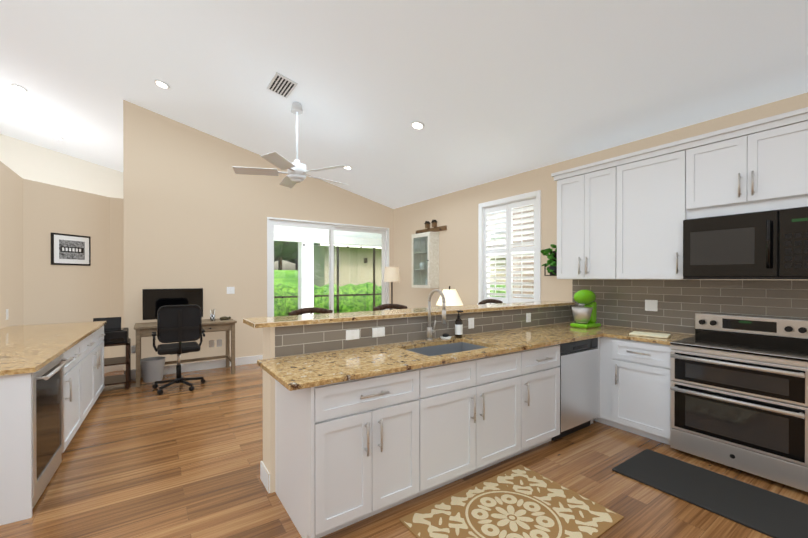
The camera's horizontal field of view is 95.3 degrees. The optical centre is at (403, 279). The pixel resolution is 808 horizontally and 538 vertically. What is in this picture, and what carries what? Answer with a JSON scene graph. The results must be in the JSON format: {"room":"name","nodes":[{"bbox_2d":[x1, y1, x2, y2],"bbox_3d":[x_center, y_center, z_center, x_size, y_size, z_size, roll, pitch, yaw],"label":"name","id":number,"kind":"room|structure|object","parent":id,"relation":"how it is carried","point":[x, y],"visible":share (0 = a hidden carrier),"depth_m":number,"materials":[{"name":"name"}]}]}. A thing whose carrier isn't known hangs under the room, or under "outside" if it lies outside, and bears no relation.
{"room":"kitchen","nodes":[
{"label":"kitchen","id":0,"kind":"room"},
{"bbox_2d":[0,161,23,328],"bbox_3d":[-3.834,0.094,3.123,0.150,2.700,3.673,0,0,-35],"label":"wall","id":1,"kind":"structure","parent":0,"point":[11,184],"depth_m":4.24,"materials":[{"name":"paint"}]},
{"bbox_2d":[0,321,106,375],"bbox_3d":[-3.283,0.544,3.219,0.860,0.030,2.827,0,0,-35],"label":"countertop","id":2,"kind":"structure","parent":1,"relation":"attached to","point":[29,348],"depth_m":3.08,"materials":[{"name":"stone"}]},
{"bbox_2d":[0,134,123,198],"bbox_3d":[-8.725,-1.184,7.931,5.050,5.215,0.150,0,0,-35],"label":"wall","id":3,"kind":"structure","parent":0,"point":[27,160],"depth_m":8.39,"materials":[{"name":"white paint"}]},
{"bbox_2d":[24,179,123,357],"bbox_3d":[-4.534,0.085,5.313,1.120,2.700,0.904,0,0,-35],"label":"wall","id":4,"kind":"structure","parent":0,"point":[36,287],"depth_m":5.18,"materials":[{"name":"paint"}]},
{"bbox_2d":[51,232,90,265],"bbox_3d":[-4.650,-0.410,5.156,0.027,0.430,0.500,0,0,12],"label":"picture frame","id":5,"kind":"object","parent":4,"relation":"attached to","point":[68,249],"visible":1,"depth_m":5.13,"materials":[{"name":"black plastic"}]},
{"bbox_2d":[131,345,135,353],"bbox_3d":[-3.904,1.015,5.335,0.075,0.115,0.008,0,0,-35],"label":"electrical outlet plate","id":6,"kind":"object","parent":4,"relation":"attached to","point":[133,348],"depth_m":5.33,"materials":[{"name":"white plastic"}]},
{"bbox_2d":[123,100,138,369],"bbox_3d":[-5.304,-0.588,7.283,0.150,4.029,4.800,0,0,-35],"label":"wall","id":7,"kind":"structure","parent":0,"point":[130,110],"depth_m":5.31,"materials":[{"name":"paint"}]},
{"bbox_2d":[139,106,393,365],"bbox_3d":[-2.083,-0.585,6.678,4.410,4.029,0.150,0,0,-35],"label":"wall","id":8,"kind":"structure","parent":0,"point":[198,210],"depth_m":5.93,"materials":[{"name":"paint"}]},
{"bbox_2d":[104,355,262,378],"bbox_3d":[-3.772,1.368,5.773,2.908,0.130,0.781,0,0,-35],"label":"baseboard","id":9,"kind":"structure","parent":8,"relation":"attached to","point":[194,366],"depth_m":5.76,"materials":[{"name":"white wood"}]},
{"bbox_2d":[209,340,213,347],"bbox_3d":[-3.080,1.032,5.902,0.075,0.115,0.008,0,0,-35],"label":"electrical outlet plate","id":10,"kind":"object","parent":8,"relation":"attached to","point":[211,342],"depth_m":5.90,"materials":[{"name":"white plastic"}]},
{"bbox_2d":[217,339,221,346],"bbox_3d":[-2.989,1.032,5.965,0.075,0.115,0.008,0,0,-35],"label":"electrical outlet plate","id":11,"kind":"object","parent":8,"relation":"attached to","point":[219,342],"depth_m":5.96,"materials":[{"name":"white plastic"}]},
{"bbox_2d":[227,287,234,293],"bbox_3d":[-2.849,0.182,6.058,0.120,0.115,0.008,0,0,-35],"label":"electrical outlet plate","id":12,"kind":"object","parent":8,"relation":"attached to","point":[230,290],"depth_m":6.06,"materials":[{"name":"white plastic"}]},
{"bbox_2d":[267,217,388,316],"bbox_3d":[-1.372,0.172,7.139,2.500,2.510,0.122,0,0,-35],"label":"door","id":13,"kind":"structure","parent":8,"relation":"in","point":[329,226],"depth_m":7.07,"materials":[{"name":"white"}]},
{"bbox_2d":[0,363,807,537],"bbox_3d":[-2.838,1.468,3.436,9.640,0.050,14.250,0,0,-35],"label":"floor","id":14,"kind":"structure","parent":0,"point":[174,460],"depth_m":2.67,"materials":[{"name":"brown wood"}]},
{"bbox_2d":[0,339,83,477],"bbox_3d":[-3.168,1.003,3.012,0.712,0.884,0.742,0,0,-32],"label":"base cabinet","id":15,"kind":"object","parent":14,"relation":"on","point":[15,390],"depth_m":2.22,"materials":[{"name":"white wood"}]},
{"bbox_2d":[32,353,72,508],"bbox_3d":[-2.684,0.997,2.436,0.637,0.861,0.746,0,0,-32],"label":"beverage cooler","id":16,"kind":"object","parent":15,"relation":"in","point":[47,414],"visible":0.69,"depth_m":2.51,"materials":[{"name":"black glass"}]},
{"bbox_2d":[65,334,104,401],"bbox_3d":[-3.140,0.816,3.676,0.041,0.322,1.732,0,0,-32],"label":"handle","id":17,"kind":"object","parent":15,"relation":"attached to","point":[97,364],"visible":0.98,"depth_m":3.47,"materials":[{"name":"silver metal"}]},
{"bbox_2d":[84,331,95,418],"bbox_3d":[-3.513,1.001,3.563,0.712,0.884,0.804,0,0,-32],"label":"base cabinet","id":18,"kind":"object","parent":14,"relation":"on","point":[84,373],"depth_m":3.84,"materials":[{"name":"white wood"}]},
{"bbox_2d":[96,326,103,399],"bbox_3d":[-3.852,0.998,4.104,0.712,0.884,0.722,0,0,-32],"label":"base cabinet","id":19,"kind":"object","parent":14,"relation":"on","point":[99,340],"depth_m":4.37,"materials":[{"name":"white wood"}]},
{"bbox_2d":[104,338,130,388],"bbox_3d":[-3.933,1.137,4.884,0.480,0.600,0.480,0,0,-35],"label":"stand","id":20,"kind":"object","parent":14,"relation":"on","point":[118,379],"visible":0.52,"depth_m":4.82,"materials":[{"name":"brown wood"}]},
{"bbox_2d":[93,317,128,344],"bbox_3d":[-3.937,0.680,4.870,0.460,0.313,0.430,0,0,-35],"label":"printer","id":21,"kind":"object","parent":20,"relation":"on","point":[115,332],"visible":0.5,"depth_m":4.82,"materials":[{"name":"black plastic"}]},
{"bbox_2d":[140,357,165,382],"bbox_3d":[-3.566,1.283,5.234,0.306,0.305,0.306,0,0,-35],"label":"waste bin","id":22,"kind":"object","parent":14,"relation":"on","point":[152,369],"visible":0.9,"depth_m":5.14,"materials":[{"name":"white plastic"}]},
{"bbox_2d":[152,304,205,393],"bbox_3d":[-2.980,0.878,4.894,0.612,1.112,0.615,0,0,-35],"label":"office chair","id":23,"kind":"object","parent":14,"relation":"on","point":[181,325],"visible":1,"depth_m":4.67,"materials":[{"name":"black fabric"}]},
{"bbox_2d":[134,318,236,386],"bbox_3d":[-3.206,1.034,5.450,1.260,0.800,0.550,0,0,-35],"label":"desk","id":24,"kind":"object","parent":14,"relation":"on","point":[149,328],"visible":0.62,"depth_m":5.47,"materials":[{"name":"brown wood"}]},
{"bbox_2d":[142,288,202,319],"bbox_3d":[-3.400,0.387,5.448,0.760,0.495,0.150,0,0,-35],"label":"screen","id":25,"kind":"object","parent":24,"relation":"on","point":[154,301],"visible":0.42,"depth_m":5.39,"materials":[{"name":"black plastic"}]},
{"bbox_2d":[210,310,214,320],"bbox_3d":[-2.940,0.548,5.663,0.076,0.171,0.075,0,0,-35],"label":"pencil cup","id":26,"kind":"object","parent":24,"relation":"on","point":[212,317],"visible":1,"depth_m":5.64,"materials":[{"name":"white ceramic"}]},
{"bbox_2d":[220,316,230,319],"bbox_3d":[-2.785,0.608,5.744,0.161,0.061,0.110,0,0,-35],"label":"turtle figurine","id":27,"kind":"object","parent":24,"relation":"on","point":[225,318],"visible":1,"depth_m":5.71,"materials":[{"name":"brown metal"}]},
{"bbox_2d":[288,307,332,315],"bbox_3d":[-0.776,0.860,3.400,0.480,1.170,0.538,0,0,-35],"label":"bar stool","id":28,"kind":"object","parent":14,"relation":"on","point":[310,310],"visible":0.21,"depth_m":3.57,"materials":[{"name":"brown wood"}]},
{"bbox_2d":[275,365,438,537],"bbox_3d":[-0.329,1.005,2.469,0.860,0.884,0.676,0,0,-35],"label":"base cabinet","id":29,"kind":"object","parent":14,"relation":"on","point":[331,476],"depth_m":2.16,"materials":[{"name":"white wood"}]},
{"bbox_2d":[373,304,406,310],"bbox_3d":[-0.026,0.858,3.916,0.480,1.170,0.538,0,0,-35],"label":"bar stool","id":30,"kind":"object","parent":14,"relation":"on","point":[388,306],"visible":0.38,"depth_m":4.09,"materials":[{"name":"brown wood"}]},
{"bbox_2d":[384,267,399,309],"bbox_3d":[-0.241,0.591,7.349,0.310,1.670,0.310,0,0,-35],"label":"floor lamp","id":31,"kind":"object","parent":14,"relation":"on","point":[391,274],"visible":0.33,"depth_m":7.23,"materials":[{"name":"grey fabric"}]},
{"bbox_2d":[439,365,502,486],"bbox_3d":[0.316,1.125,2.962,0.760,0.640,0.597,0,0,-35],"label":"base cabinet","id":32,"kind":"object","parent":14,"relation":"on","point":[467,447],"depth_m":2.60,"materials":[{"name":"white wood"}]},
{"bbox_2d":[478,299,502,304],"bbox_3d":[1.300,0.854,4.829,0.480,1.170,0.538,0,0,-35],"label":"bar stool","id":33,"kind":"object","parent":14,"relation":"on","point":[490,301],"visible":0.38,"depth_m":5.00,"materials":[{"name":"brown wood"}]},
{"bbox_2d":[451,344,559,460],"bbox_3d":[0.913,1.002,3.324,0.636,0.884,0.676,0,0,-35],"label":"base cabinet","id":34,"kind":"object","parent":14,"relation":"on","point":[525,427],"depth_m":2.98,"materials":[{"name":"white wood"}]},
{"bbox_2d":[360,357,552,455],"bbox_3d":[0.493,0.834,2.599,1.812,0.346,0.041,0,0,-35],"label":"handle","id":35,"kind":"object","parent":34,"relation":"attached to","point":[388,392],"visible":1,"depth_m":2.17,"materials":[{"name":"silver metal"}]},
{"bbox_2d":[399,465,623,537],"bbox_3d":[0.653,1.444,2.226,1.140,0.008,0.760,0,0,-35],"label":"patterned rug","id":36,"kind":"object","parent":14,"relation":"on","point":[520,501],"visible":1,"depth_m":2.27,"materials":[{"name":"brown fabric"}]},
{"bbox_2d":[551,337,597,440],"bbox_3d":[1.438,1.001,3.683,0.632,0.881,0.681,0,0,-35],"label":"dishwasher","id":37,"kind":"object","parent":14,"relation":"on","point":[578,366],"visible":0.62,"depth_m":3.39,"materials":[{"name":"silver metal"}]},
{"bbox_2d":[593,337,608,424],"bbox_3d":[2.047,0.999,4.006,0.637,0.884,0.838,0,0,-35],"label":"base cabinet","id":38,"kind":"object","parent":14,"relation":"on","point":[604,341],"depth_m":3.60,"materials":[{"name":"white wood"}]},
{"bbox_2d":[609,337,670,444],"bbox_3d":[2.392,1.001,3.506,0.637,0.884,0.491,0,0,-35],"label":"base cabinet","id":39,"kind":"object","parent":14,"relation":"on","point":[636,399],"depth_m":3.33,"materials":[{"name":"white wood"}]},
{"bbox_2d":[615,351,649,384],"bbox_3d":[2.463,0.825,2.803,0.041,0.332,1.632,0,0,-35],"label":"handle","id":40,"kind":"object","parent":39,"relation":"attached to","point":[616,366],"visible":0.96,"depth_m":3.46,"materials":[{"name":"silver metal"}]},
{"bbox_2d":[612,449,807,537],"bbox_3d":[2.099,1.439,2.523,0.580,0.016,1.030,0,0,-35],"label":"kitchen mat","id":41,"kind":"object","parent":14,"relation":"on","point":[768,513],"visible":0.98,"depth_m":2.45,"materials":[{"name":"grey rubber"}]},
{"bbox_2d":[670,313,807,491],"bbox_3d":[2.696,0.880,2.920,0.725,1.130,0.814,0,0,-35],"label":"range oven","id":42,"kind":"object","parent":14,"relation":"on","point":[739,391],"visible":1,"depth_m":2.77,"materials":[{"name":"silver metal"}]},
{"bbox_3d":[0.704,1.062,6.023,0.510,0.740,0.800,0,0,-35],"label":"console table","id":43,"kind":"object","parent":14,"relation":"on","visible":0},
{"bbox_2d":[436,286,462,305],"bbox_3d":[0.731,0.400,5.918,0.440,0.584,0.440,0,0,-35],"label":"table lamp","id":44,"kind":"object","parent":43,"relation":"on","point":[452,297],"visible":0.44,"depth_m":5.79,"materials":[{"name":"white fabric"}]},
{"bbox_2d":[0,0,807,208],"bbox_3d":[-2.857,-2.652,3.314,9.790,2.421,14.400,0,0,-35],"label":"ceiling","id":45,"kind":"structure","parent":0,"point":[484,91],"depth_m":3.70,"materials":[{"name":"paint"}]},
{"bbox_2d":[12,84,26,91],"bbox_3d":[-5.749,-2.859,5.511,0.168,0.053,0.169,0,0,-41],"label":"recessed light","id":46,"kind":"object","parent":45,"relation":"in","point":[18,87],"depth_m":5.49,"materials":[{"name":"white"}]},
{"bbox_2d":[154,79,169,88],"bbox_3d":[-3.043,-2.449,4.631,0.168,0.053,0.169,0,0,-41],"label":"recessed light","id":47,"kind":"object","parent":45,"relation":"in","point":[159,83],"depth_m":4.62,"materials":[{"name":"white plastic"}]},
{"bbox_2d":[266,72,297,98],"bbox_3d":[-1.383,-2.188,4.172,0.237,0.068,0.400,0,0,-35],"label":"ceiling vent","id":48,"kind":"object","parent":45,"relation":"in","point":[281,85],"visible":0.98,"depth_m":4.15,"materials":[{"name":"white metal"}]},
{"bbox_2d":[232,102,348,187],"bbox_3d":[-1.311,-1.661,4.528,1.411,0.958,1.388,0,0,-35],"label":"fan","id":49,"kind":"object","parent":45,"relation":"hanging from","point":[297,171],"visible":1,"depth_m":4.41,"materials":[{"name":"white metal"}]},
{"bbox_2d":[411,121,424,129],"bbox_3d":[0.164,-1.854,4.437,0.168,0.053,0.169,0,0,-41],"label":"recessed light","id":50,"kind":"object","parent":45,"relation":"in","point":[418,125],"depth_m":4.42,"materials":[{"name":"white"}]},
{"bbox_2d":[243,301,574,492],"bbox_3d":[0.455,0.862,3.602,3.717,1.160,0.365,0,0,-35],"label":"wall","id":51,"kind":"structure","parent":0,"point":[286,336],"depth_m":2.90,"materials":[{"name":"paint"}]},
{"bbox_2d":[346,329,359,339],"bbox_3d":[-0.392,0.425,2.823,0.115,0.075,0.008,0,0,-35],"label":"electrical outlet plate","id":52,"kind":"object","parent":51,"relation":"attached to","point":[350,334],"depth_m":2.82,"materials":[{"name":"white plastic"}]},
{"bbox_2d":[372,327,384,337],"bbox_3d":[-0.203,0.425,2.954,0.115,0.075,0.008,0,0,-35],"label":"electrical outlet plate","id":53,"kind":"object","parent":51,"relation":"attached to","point":[376,332],"depth_m":2.95,"materials":[{"name":"white plastic"}]},
{"bbox_2d":[257,326,602,390],"bbox_3d":[0.483,0.662,3.008,3.050,0.265,0.696,0,0,-35],"label":"countertop","id":54,"kind":"structure","parent":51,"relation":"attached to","point":[295,372],"depth_m":2.57,"materials":[{"name":"stone"}]},
{"bbox_2d":[426,289,445,341],"bbox_3d":[0.288,0.305,3.096,0.111,0.448,0.237,0,0,-35],"label":"faucet","id":55,"kind":"object","parent":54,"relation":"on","point":[430,331],"visible":1,"depth_m":3.13,"materials":[{"name":"silver metal"}]},
{"bbox_2d":[440,333,450,339],"bbox_3d":[0.368,0.503,3.253,0.100,0.050,0.100,0,0,-35],"label":"soap dish","id":56,"kind":"object","parent":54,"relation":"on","point":[445,336],"visible":1,"depth_m":3.23,"materials":[{"name":"white ceramic"}]},
{"bbox_2d":[455,310,462,337],"bbox_3d":[0.502,0.406,3.341,0.070,0.245,0.085,0,0,-35],"label":"soap bottle","id":57,"kind":"object","parent":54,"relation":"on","point":[458,327],"visible":1,"depth_m":3.32,"materials":[{"name":"black"}]},
{"bbox_2d":[468,318,473,328],"bbox_3d":[0.646,0.422,3.538,0.075,0.100,0.008,0,0,-35],"label":"electrical outlet plate","id":58,"kind":"object","parent":51,"relation":"attached to","point":[470,320],"depth_m":3.53,"materials":[{"name":"white plastic"}]},
{"bbox_2d":[526,313,530,321],"bbox_3d":[1.362,0.420,4.031,0.075,0.100,0.008,0,0,-35],"label":"electrical outlet plate","id":59,"kind":"object","parent":51,"relation":"attached to","point":[528,315],"depth_m":4.02,"materials":[{"name":"white plastic"}]},
{"bbox_2d":[394,92,807,334],"bbox_3d":[2.428,-0.030,4.140,0.158,2.940,9.450,0,0,-35],"label":"wall","id":60,"kind":"structure","parent":0,"point":[621,302],"depth_m":4.25,"materials":[{"name":"paint"}]},
{"bbox_2d":[411,232,439,287],"bbox_3d":[0.377,-0.342,6.775,0.242,1.000,0.570,0,0,-35],"label":"upper cabinet","id":61,"kind":"object","parent":60,"relation":"attached to","point":[425,259],"visible":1,"depth_m":6.67,"materials":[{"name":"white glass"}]},
{"bbox_2d":[416,220,446,233],"bbox_3d":[0.458,-0.967,6.780,0.100,0.210,0.880,0,0,-35],"label":"rack","id":62,"kind":"object","parent":60,"relation":"attached to","point":[434,225],"visible":0.83,"depth_m":6.70,"materials":[{"name":"brown wood"}]},
{"bbox_2d":[477,190,540,304],"bbox_3d":[1.550,-0.371,5.386,0.190,1.630,1.120,0,0,-35],"label":"window shutters","id":63,"kind":"object","parent":60,"relation":"attached to","point":[509,252],"visible":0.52,"depth_m":5.34,"materials":[{"name":"white wood"}]},
{"bbox_2d":[540,244,556,275],"bbox_3d":[1.897,-0.244,4.649,0.174,0.404,0.347,0,0,-35],"label":"plant","id":64,"kind":"object","parent":60,"relation":"attached to","point":[551,269],"visible":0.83,"depth_m":4.68,"materials":[{"name":"green plant"}]},
{"bbox_2d":[555,171,578,278],"bbox_3d":[2.044,-0.606,4.258,0.347,1.209,0.395,0,0,-35],"label":"upper cabinet","id":65,"kind":"object","parent":60,"relation":"attached to","point":[567,183],"depth_m":4.23,"materials":[{"name":"white wood"}]},
{"bbox_2d":[578,171,754,273],"bbox_3d":[2.462,-0.452,3.311,0.041,0.800,1.855,0,0,-35],"label":"handle","id":66,"kind":"object","parent":65,"relation":"attached to","point":[739,194],"visible":0.94,"depth_m":2.96,"materials":[{"name":"silver metal"}]},
{"bbox_2d":[575,163,606,278],"bbox_3d":[2.217,-0.605,4.006,0.347,1.209,0.457,0,0,-35],"label":"upper cabinet","id":67,"kind":"object","parent":60,"relation":"attached to","point":[591,197],"depth_m":3.98,"materials":[{"name":"white wood"}]},
{"bbox_2d":[543,322,694,344],"bbox_3d":[2.894,0.546,2.758,0.640,0.030,3.840,0,0,-35],"label":"countertop","id":68,"kind":"structure","parent":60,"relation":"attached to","point":[615,332],"depth_m":3.65,"materials":[{"name":"stone"}]},
{"bbox_2d":[570,289,600,328],"bbox_3d":[1.990,0.318,4.052,0.346,0.415,0.210,0,0,-35],"label":"stand mixer","id":69,"kind":"object","parent":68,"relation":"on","point":[585,316],"visible":1,"depth_m":3.97,"materials":[{"name":"green"}]},
{"bbox_2d":[629,331,670,338],"bbox_3d":[2.293,0.517,3.436,0.300,0.020,0.200,0,0,43],"label":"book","id":70,"kind":"object","parent":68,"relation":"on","point":[650,334],"visible":1,"depth_m":3.38,"materials":[{"name":"beige paper"}]},
{"bbox_2d":[645,300,657,310],"bbox_3d":[2.556,0.271,3.810,0.006,0.115,0.115,0,0,-35],"label":"electrical outlet plate","id":71,"kind":"object","parent":60,"relation":"attached to","point":[651,305],"depth_m":3.81,"materials":[{"name":"white plastic"}]},
{"bbox_2d":[607,143,702,279],"bbox_3d":[2.463,-0.603,3.650,0.347,1.209,0.656,0,0,-35],"label":"upper cabinet","id":72,"kind":"object","parent":60,"relation":"attached to","point":[622,216],"depth_m":3.53,"materials":[{"name":"white wood"}]},
{"bbox_2d":[687,131,742,214],"bbox_3d":[2.782,-0.911,3.184,0.347,0.589,0.471,0,0,-35],"label":"upper cabinet","id":73,"kind":"object","parent":60,"relation":"attached to","point":[710,159],"depth_m":3.13,"materials":[{"name":"white wood"}]},
{"bbox_2d":[683,206,807,278],"bbox_3d":[2.829,-0.262,3.006,0.461,0.524,0.818,0,0,-35],"label":"microwave","id":74,"kind":"object","parent":60,"relation":"attached to","point":[771,244],"visible":1,"depth_m":2.88,"materials":[{"name":"black plastic"}]},
{"bbox_2d":[735,111,807,210],"bbox_3d":[2.981,-0.910,2.895,0.347,0.589,0.471,0,0,-35],"label":"upper cabinet","id":75,"kind":"object","parent":60,"relation":"attached to","point":[776,150],"depth_m":2.82,"materials":[{"name":"white wood"}]},
{"label":"outside","id":76,"kind":"structure","parent":0,"visible":0},
{"bbox_2d":[274,270,317,286],"bbox_3d":[-4.775,-0.143,33.020,150.000,2.960,120.000,0,0,-35],"label":"ground","id":77,"kind":"structure","parent":76,"point":[290,279],"depth_m":22.73,"materials":[{"name":"green plant"}]},
{"bbox_2d":[274,241,317,269],"bbox_3d":[-19.389,-6.080,36.923,36.680,9.077,14.159,0,0,-43],"label":"trees","id":78,"kind":"object","parent":77,"relation":"on","point":[293,252],"depth_m":35.05,"materials":[{"name":"green plant"}]},
{"bbox_2d":[274,282,505,316],"bbox_3d":[-0.322,0.919,14.605,15.170,1.651,1.493,0,0,-35],"label":"hedge","id":79,"kind":"object","parent":77,"relation":"on","point":[355,307],"depth_m":12.89,"materials":[{"name":"green plant"}]},
{"bbox_2d":[314,242,505,286],"bbox_3d":[4.201,-1.084,27.206,23.400,4.850,3.750,0,0,-35],"label":"neighbor house","id":80,"kind":"structure","parent":77,"relation":"on","point":[319,267],"depth_m":20.97,"materials":[{"name":"beige paint"}]},
{"bbox_2d":[513,205,533,298],"bbox_3d":[8.589,-1.044,6.099,6.500,4.950,13.500,0,0,-35],"label":"neighbor side","id":81,"kind":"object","parent":77,"relation":"on","point":[524,275],"depth_m":9.31,"materials":[{"name":"beige paint"}]},
{"bbox_3d":[-1.283,1.452,9.484,8.940,0.050,3.548,0,0,-35],"label":"patio slab","id":82,"kind":"object","parent":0,"visible":0},
{"bbox_2d":[274,225,505,314],"bbox_3d":[-1.271,0.021,9.461,8.940,2.809,3.508,0,0,-35],"label":"roof","id":83,"kind":"structure","parent":82,"relation":"on","point":[346,239],"depth_m":9.74,"materials":[{"name":"paint"}]}
]}

